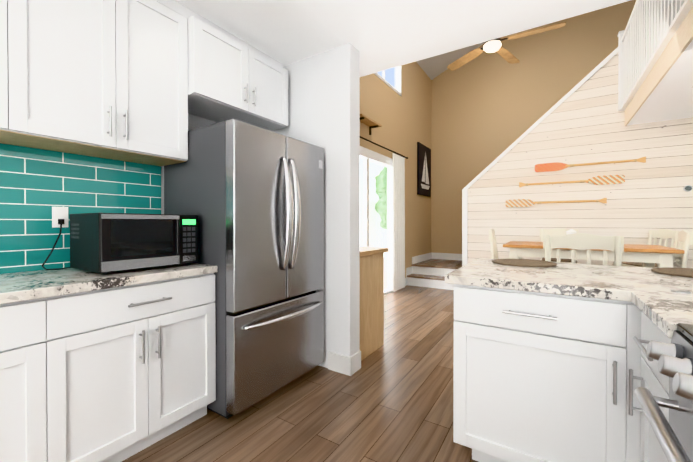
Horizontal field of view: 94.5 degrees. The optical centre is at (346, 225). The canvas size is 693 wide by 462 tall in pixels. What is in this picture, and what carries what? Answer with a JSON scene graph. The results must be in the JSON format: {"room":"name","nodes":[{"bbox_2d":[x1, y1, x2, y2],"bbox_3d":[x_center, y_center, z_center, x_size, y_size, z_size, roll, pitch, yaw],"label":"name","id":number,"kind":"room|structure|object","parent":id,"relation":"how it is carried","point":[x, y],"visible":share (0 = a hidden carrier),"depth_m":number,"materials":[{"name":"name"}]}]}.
{"room":"kitchen","nodes":[
{"label":"kitchen","id":0,"kind":"room"},
{"bbox_2d":[1,62,431,277],"bbox_3d":[-0.836,-1.056,3.083,0.120,4.420,10.320,0,0,33],"label":"wall","id":1,"kind":"structure","parent":0,"point":[404,120],"depth_m":6.07,"materials":[{"name":"beige paint"}]},
{"bbox_2d":[0,0,31,144],"bbox_3d":[-1.801,-0.900,1.146,0.338,0.983,0.881,0,0,33],"label":"upper cabinet","id":2,"kind":"object","parent":1,"relation":"attached to","point":[15,15],"depth_m":1.40,"materials":[{"name":"white paint"}]},
{"bbox_2d":[0,143,160,273],"bbox_3d":[-1.914,-0.080,1.282,0.008,0.647,2.284,0,0,33],"label":"tile backsplash","id":3,"kind":"structure","parent":1,"relation":"attached to","point":[36,185],"depth_m":1.75,"materials":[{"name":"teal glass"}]},
{"bbox_2d":[42,206,69,269],"bbox_3d":[-1.553,0.067,1.732,0.116,0.339,0.146,0,0,33],"label":"outlet","id":4,"kind":"object","parent":3,"relation":"attached to","point":[60,217],"visible":0.98,"depth_m":1.76,"materials":[{"name":"white plastic"}]},
{"bbox_2d":[12,0,191,165],"bbox_3d":[-1.394,-0.905,1.783,0.338,0.983,0.869,0,0,33],"label":"upper cabinet","id":5,"kind":"object","parent":1,"relation":"attached to","point":[136,81],"depth_m":1.71,"materials":[{"name":"white paint"}]},
{"bbox_2d":[188,8,287,130],"bbox_3d":[-0.899,-1.122,2.494,0.403,0.558,0.860,0,0,33],"label":"upper cabinet","id":6,"kind":"object","parent":1,"relation":"attached to","point":[229,78],"depth_m":2.32,"materials":[{"name":"white paint"}]},
{"bbox_2d":[360,114,381,134],"bbox_3d":[0.301,-1.429,4.597,0.160,0.145,0.600,0,0,33],"label":"shelf","id":7,"kind":"object","parent":1,"relation":"attached to","point":[368,121],"visible":0.62,"depth_m":4.61,"materials":[{"name":"brown wood"}]},
{"bbox_2d":[360,146,392,294],"bbox_3d":[0.307,0.007,4.840,0.118,2.270,1.940,0,0,33],"label":"door frame","id":8,"kind":"structure","parent":1,"relation":"in","point":[367,156],"depth_m":5.22,"materials":[{"name":"white wood"}]},
{"bbox_2d":[360,136,407,158],"bbox_3d":[0.391,-1.218,4.790,0.104,0.040,2.580,0,0,33],"label":"curtain rod","id":9,"kind":"object","parent":1,"relation":"attached to","point":[384,147],"visible":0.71,"depth_m":5.03,"materials":[{"name":"brown metal"}]},
{"bbox_2d":[393,153,404,291],"bbox_3d":[0.899,-0.045,5.542,0.064,2.315,0.480,0,0,33],"label":"panel","id":10,"kind":"object","parent":9,"relation":"hanging from","point":[398,222],"visible":1,"depth_m":5.49,"materials":[{"name":"white fabric"}]},
{"bbox_2d":[374,65,401,95],"bbox_3d":[0.628,-2.671,5.329,0.112,0.680,1.200,0,0,33],"label":"transom","id":11,"kind":"object","parent":1,"relation":"in","point":[397,88],"visible":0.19,"depth_m":5.76,"materials":[{"name":"white"}]},
{"bbox_2d":[405,252,431,285],"bbox_3d":[1.407,0.878,6.475,0.015,0.505,1.970,0,0,33],"label":"baseboard","id":12,"kind":"structure","parent":1,"relation":"attached to","point":[420,258],"depth_m":6.47,"materials":[{"name":"white wood"}]},
{"bbox_2d":[417,142,430,196],"bbox_3d":[1.661,-1.162,6.839,0.037,1.060,0.780,0,0,33],"label":"framed picture","id":13,"kind":"object","parent":1,"relation":"attached to","point":[423,170],"visible":1,"depth_m":6.75,"materials":[{"name":"black fabric"}]},
{"bbox_2d":[122,285,477,461],"bbox_3d":[1.573,1.194,1.556,5.840,0.060,10.320,0,0,33],"label":"floor","id":14,"kind":"structure","parent":0,"point":[391,400],"depth_m":1.97,"materials":[{"name":"wood"}]},
{"bbox_2d":[0,294,71,461],"bbox_3d":[-1.658,0.727,1.122,0.618,0.880,0.881,0,0,33],"label":"base cabinet","id":15,"kind":"object","parent":14,"relation":"on","point":[36,334],"depth_m":1.25,"materials":[{"name":"white paint"}]},
{"bbox_2d":[0,263,217,303],"bbox_3d":[-1.649,0.266,1.114,0.638,0.040,2.284,0,0,33],"label":"countertop","id":16,"kind":"structure","parent":15,"relation":"on","point":[23,286],"depth_m":1.47,"materials":[{"name":"white stone"}]},
{"bbox_2d":[70,213,197,274],"bbox_3d":[-1.180,0.089,1.826,0.403,0.301,0.511,0,0,33],"label":"microwave oven","id":17,"kind":"object","parent":16,"relation":"on","point":[104,243],"visible":1,"depth_m":1.66,"materials":[{"name":"black plastic"}]},
{"bbox_2d":[72,273,215,461],"bbox_3d":[-1.263,0.723,1.739,0.618,0.880,0.821,0,0,33],"label":"base cabinet","id":18,"kind":"object","parent":14,"relation":"on","point":[119,374],"depth_m":1.56,"materials":[{"name":"white paint"}]},
{"bbox_2d":[164,119,323,418],"bbox_3d":[-0.690,0.269,2.372,0.841,1.780,0.860,0,0,33],"label":"refrigerator","id":19,"kind":"object","parent":14,"relation":"on","point":[251,196],"visible":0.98,"depth_m":2.02,"materials":[{"name":"grey metal"}]},
{"bbox_2d":[360,246,388,360],"bbox_3d":[-0.050,0.686,3.047,0.715,0.936,0.583,0,0,33],"label":"cabinet","id":20,"kind":"object","parent":14,"relation":"on","point":[371,300],"depth_m":2.88,"materials":[{"name":"brown wood"}]},
{"bbox_2d":[407,259,461,289],"bbox_3d":[1.978,0.949,6.391,1.063,0.365,1.493,0,0,33],"label":"steps","id":21,"kind":"structure","parent":14,"relation":"on","point":[430,273],"depth_m":6.01,"materials":[{"name":"white wood"}]},
{"bbox_2d":[489,229,497,258],"bbox_3d":[2.195,0.596,4.311,0.477,1.099,0.494,0,0,29],"label":"chair","id":22,"kind":"object","parent":14,"relation":"on","point":[493,243],"visible":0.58,"depth_m":4.22,"materials":[{"name":"beige paint"}]},
{"bbox_2d":[453,284,620,461],"bbox_3d":[0.971,0.724,1.624,0.690,0.880,0.610,0,0,33],"label":"base cabinet","id":23,"kind":"object","parent":14,"relation":"on","point":[542,377],"depth_m":1.37,"materials":[{"name":"white paint"}]},
{"bbox_2d":[540,228,579,263],"bbox_3d":[3.125,0.593,4.719,0.494,1.099,0.477,0,0,33],"label":"chair","id":24,"kind":"object","parent":14,"relation":"on","point":[558,231],"visible":0.21,"depth_m":4.87,"materials":[{"name":"beige paint"}]},
{"bbox_2d":[543,233,623,265],"bbox_3d":[1.667,0.610,2.256,0.494,1.099,0.477,0,0,33],"label":"chair","id":25,"kind":"object","parent":14,"relation":"on","point":[581,241],"visible":0.29,"depth_m":2.42,"materials":[{"name":"beige paint"}]},
{"bbox_2d":[503,241,684,267],"bbox_3d":[2.855,0.693,3.927,1.600,0.910,0.897,0,0,33],"label":"dining table","id":26,"kind":"object","parent":14,"relation":"on","point":[648,256],"visible":0.29,"depth_m":3.54,"materials":[{"name":"brown wood"}]},
{"bbox_2d":[566,229,576,234],"bbox_3d":[2.814,0.142,4.008,0.114,0.189,0.116,0,0,33],"label":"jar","id":27,"kind":"object","parent":26,"relation":"on","point":[571,231],"visible":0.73,"depth_m":3.97,"materials":[{"name":"white ceramic"}]},
{"bbox_2d":[613,229,676,267],"bbox_3d":[3.921,0.597,4.216,0.477,1.099,0.494,0,0,10],"label":"chair","id":28,"kind":"object","parent":14,"relation":"on","point":[666,234],"visible":0.21,"depth_m":4.21,"materials":[{"name":"beige paint"}]},
{"bbox_2d":[621,301,671,461],"bbox_3d":[1.253,0.729,0.823,0.748,0.880,0.475,0,0,33],"label":"base cabinet","id":29,"kind":"object","parent":14,"relation":"on","point":[639,443],"depth_m":1.19,"materials":[{"name":"white paint"}]},
{"bbox_2d":[445,258,692,299],"bbox_3d":[1.317,0.261,1.550,1.428,0.045,0.895,0,0,33],"label":"countertop","id":30,"kind":"structure","parent":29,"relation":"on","point":[570,279],"depth_m":1.48,"materials":[{"name":"white stone"}]},
{"bbox_2d":[492,259,556,266],"bbox_3d":[1.110,0.234,2.013,0.360,0.010,0.360,0,0,33],"label":"placemat","id":31,"kind":"object","parent":30,"relation":"on","point":[526,262],"visible":1,"depth_m":1.97,"materials":[{"name":"beige wicker"}]},
{"bbox_2d":[651,267,692,277],"bbox_3d":[1.748,0.237,1.581,0.360,0.010,0.360,0,0,33],"label":"placemat","id":32,"kind":"object","parent":30,"relation":"on","point":[685,272],"visible":1,"depth_m":1.60,"materials":[{"name":"beige wicker"}]},
{"bbox_2d":[617,286,692,337],"bbox_3d":[1.234,0.269,0.808,0.768,0.040,0.435,0,0,33],"label":"countertop","id":33,"kind":"structure","parent":29,"relation":"on","point":[663,303],"depth_m":1.01,"materials":[{"name":"white stone"}]},
{"bbox_2d":[634,323,692,461],"bbox_3d":[0.884,0.700,0.320,0.791,0.906,0.764,0,0,33],"label":"range","id":34,"kind":"object","parent":14,"relation":"on","point":[674,435],"visible":1,"depth_m":0.70,"materials":[{"name":"grey metal"}]},
{"bbox_2d":[673,230,692,267],"bbox_3d":[3.405,0.601,3.537,0.477,1.099,0.494,0,0,36],"label":"chair","id":35,"kind":"object","parent":14,"relation":"on","point":[684,240],"visible":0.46,"depth_m":3.38,"materials":[{"name":"beige paint"}]},
{"bbox_2d":[272,43,359,367],"bbox_3d":[-0.355,-0.124,2.802,1.000,2.560,0.145,0,0,33],"label":"wall","id":36,"kind":"structure","parent":0,"point":[324,100],"depth_m":2.55,"materials":[{"name":"white paint"}]},
{"bbox_2d":[175,0,630,76],"bbox_3d":[-0.654,-1.487,0.192,3.540,0.200,5.650,0,0,33],"label":"ceiling","id":37,"kind":"structure","parent":0,"point":[381,35],"depth_m":2.21,"materials":[{"name":"white paint"}]},
{"bbox_2d":[416,43,483,79],"bbox_3d":[3.064,-4.606,3.846,5.840,2.778,4.790,0,0,33],"label":"ceiling","id":38,"kind":"structure","parent":0,"point":[433,67],"depth_m":6.73,"materials":[{"name":"white paint"}]},
{"bbox_2d":[447,22,565,70],"bbox_3d":[2.091,-3.233,4.461,1.594,1.585,1.648,0,0,33],"label":"ceiling fan","id":39,"kind":"object","parent":38,"relation":"hanging from","point":[493,45],"visible":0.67,"depth_m":4.65,"materials":[{"name":"brown wood"}]},
{"bbox_2d":[431,0,635,253],"bbox_3d":[4.322,-2.465,5.827,5.840,7.200,0.120,0,0,33],"label":"wall","id":40,"kind":"structure","parent":0,"point":[487,108],"depth_m":6.55,"materials":[{"name":"beige paint"}]},
{"bbox_2d":[432,252,461,259],"bbox_3d":[2.341,0.692,7.038,0.920,0.140,0.015,0,0,33],"label":"baseboard","id":41,"kind":"structure","parent":40,"relation":"attached to","point":[447,256],"depth_m":7.10,"materials":[{"name":"white wood"}]},
{"bbox_2d":[467,53,692,267],"bbox_3d":[4.091,-0.716,4.551,4.600,3.720,0.100,0,0,33],"label":"wall","id":42,"kind":"structure","parent":0,"point":[584,123],"depth_m":4.77,"materials":[{"name":"white wood"}]},
{"bbox_2d":[462,47,617,266],"bbox_3d":[3.065,-0.926,5.206,2.274,3.411,0.140,0,0,33],"label":"trim","id":43,"kind":"structure","parent":42,"relation":"attached to","point":[499,157],"depth_m":5.43,"materials":[{"name":"white wood"}]},
{"bbox_2d":[506,198,606,206],"bbox_3d":[3.223,-0.359,5.015,1.320,0.132,0.056,0,0,33],"label":"oar","id":44,"kind":"object","parent":42,"relation":"attached to","point":[520,203],"visible":0.96,"depth_m":5.16,"materials":[{"name":"brown wood"}]},
{"bbox_2d":[519,175,624,186],"bbox_3d":[3.392,-0.659,4.905,1.320,0.132,0.056,0,0,33],"label":"oar","id":45,"kind":"object","parent":42,"relation":"attached to","point":[608,179],"visible":0.94,"depth_m":4.70,"materials":[{"name":"brown wood"}]},
{"bbox_2d":[535,157,645,171],"bbox_3d":[3.577,-0.908,4.785,1.320,0.132,0.056,0,0,33],"label":"oar","id":46,"kind":"object","parent":42,"relation":"attached to","point":[555,166],"visible":0.88,"depth_m":4.93,"materials":[{"name":"brown wood"}]},
{"bbox_2d":[625,6,692,125],"bbox_3d":[3.069,-1.512,3.152,0.020,0.220,3.350,0,0,33],"label":"trim","id":47,"kind":"structure","parent":42,"relation":"attached to","point":[678,44],"depth_m":2.95,"materials":[{"name":"beige wood"}]},
{"bbox_2d":[617,0,692,110],"bbox_3d":[3.040,-2.169,3.167,0.120,1.095,3.348,0,0,33],"label":"loft railing","id":48,"kind":"object","parent":47,"relation":"on","point":[646,35],"visible":0.94,"depth_m":3.51,"materials":[{"name":"white wood"}]},
{"bbox_2d":[683,185,692,191],"bbox_3d":[4.495,-0.484,4.218,0.084,0.084,0.027,0,0,33],"label":"thermostat","id":49,"kind":"object","parent":42,"relation":"attached to","point":[687,188],"visible":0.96,"depth_m":4.21,"materials":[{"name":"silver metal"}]},
{"bbox_2d":[628,40,692,124],"bbox_3d":[2.889,-1.490,0.625,2.400,0.200,10.200,0,0,33],"label":"ceiling soffit","id":50,"kind":"structure","parent":0,"point":[670,97],"depth_m":3.54,"materials":[{"name":"white paint"}]},
{"label":"outside","id":51,"kind":"structure","parent":0,"visible":0},
{"bbox_2d":[384,258,386,288],"bbox_3d":[-0.747,1.128,14.367,11.880,0.060,25.000,0,0,33],"label":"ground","id":52,"kind":"structure","parent":51,"point":[385,272],"depth_m":7.59,"materials":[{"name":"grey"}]},
{"bbox_2d":[360,159,383,201],"bbox_3d":[-2.701,-3.425,16.181,6.600,9.020,24.000,0,0,33],"label":"building","id":53,"kind":"structure","parent":52,"relation":"on","point":[378,168],"depth_m":16.27,"materials":[{"name":"white paint"}]},
{"bbox_2d":[360,201,386,257],"bbox_3d":[1.399,0.184,11.207,0.095,1.870,20.000,0,0,33],"label":"fence","id":54,"kind":"object","parent":52,"relation":"on","point":[373,223],"depth_m":10.34,"materials":[{"name":"white plastic"}]},
{"bbox_2d":[374,167,386,247],"bbox_3d":[1.784,-0.828,12.709,3.373,4.005,6.060,0,0,33],"label":"tree","id":55,"kind":"object","parent":52,"relation":"on","point":[380,189],"depth_m":9.93,"materials":[{"name":"green plant"}]}
]}

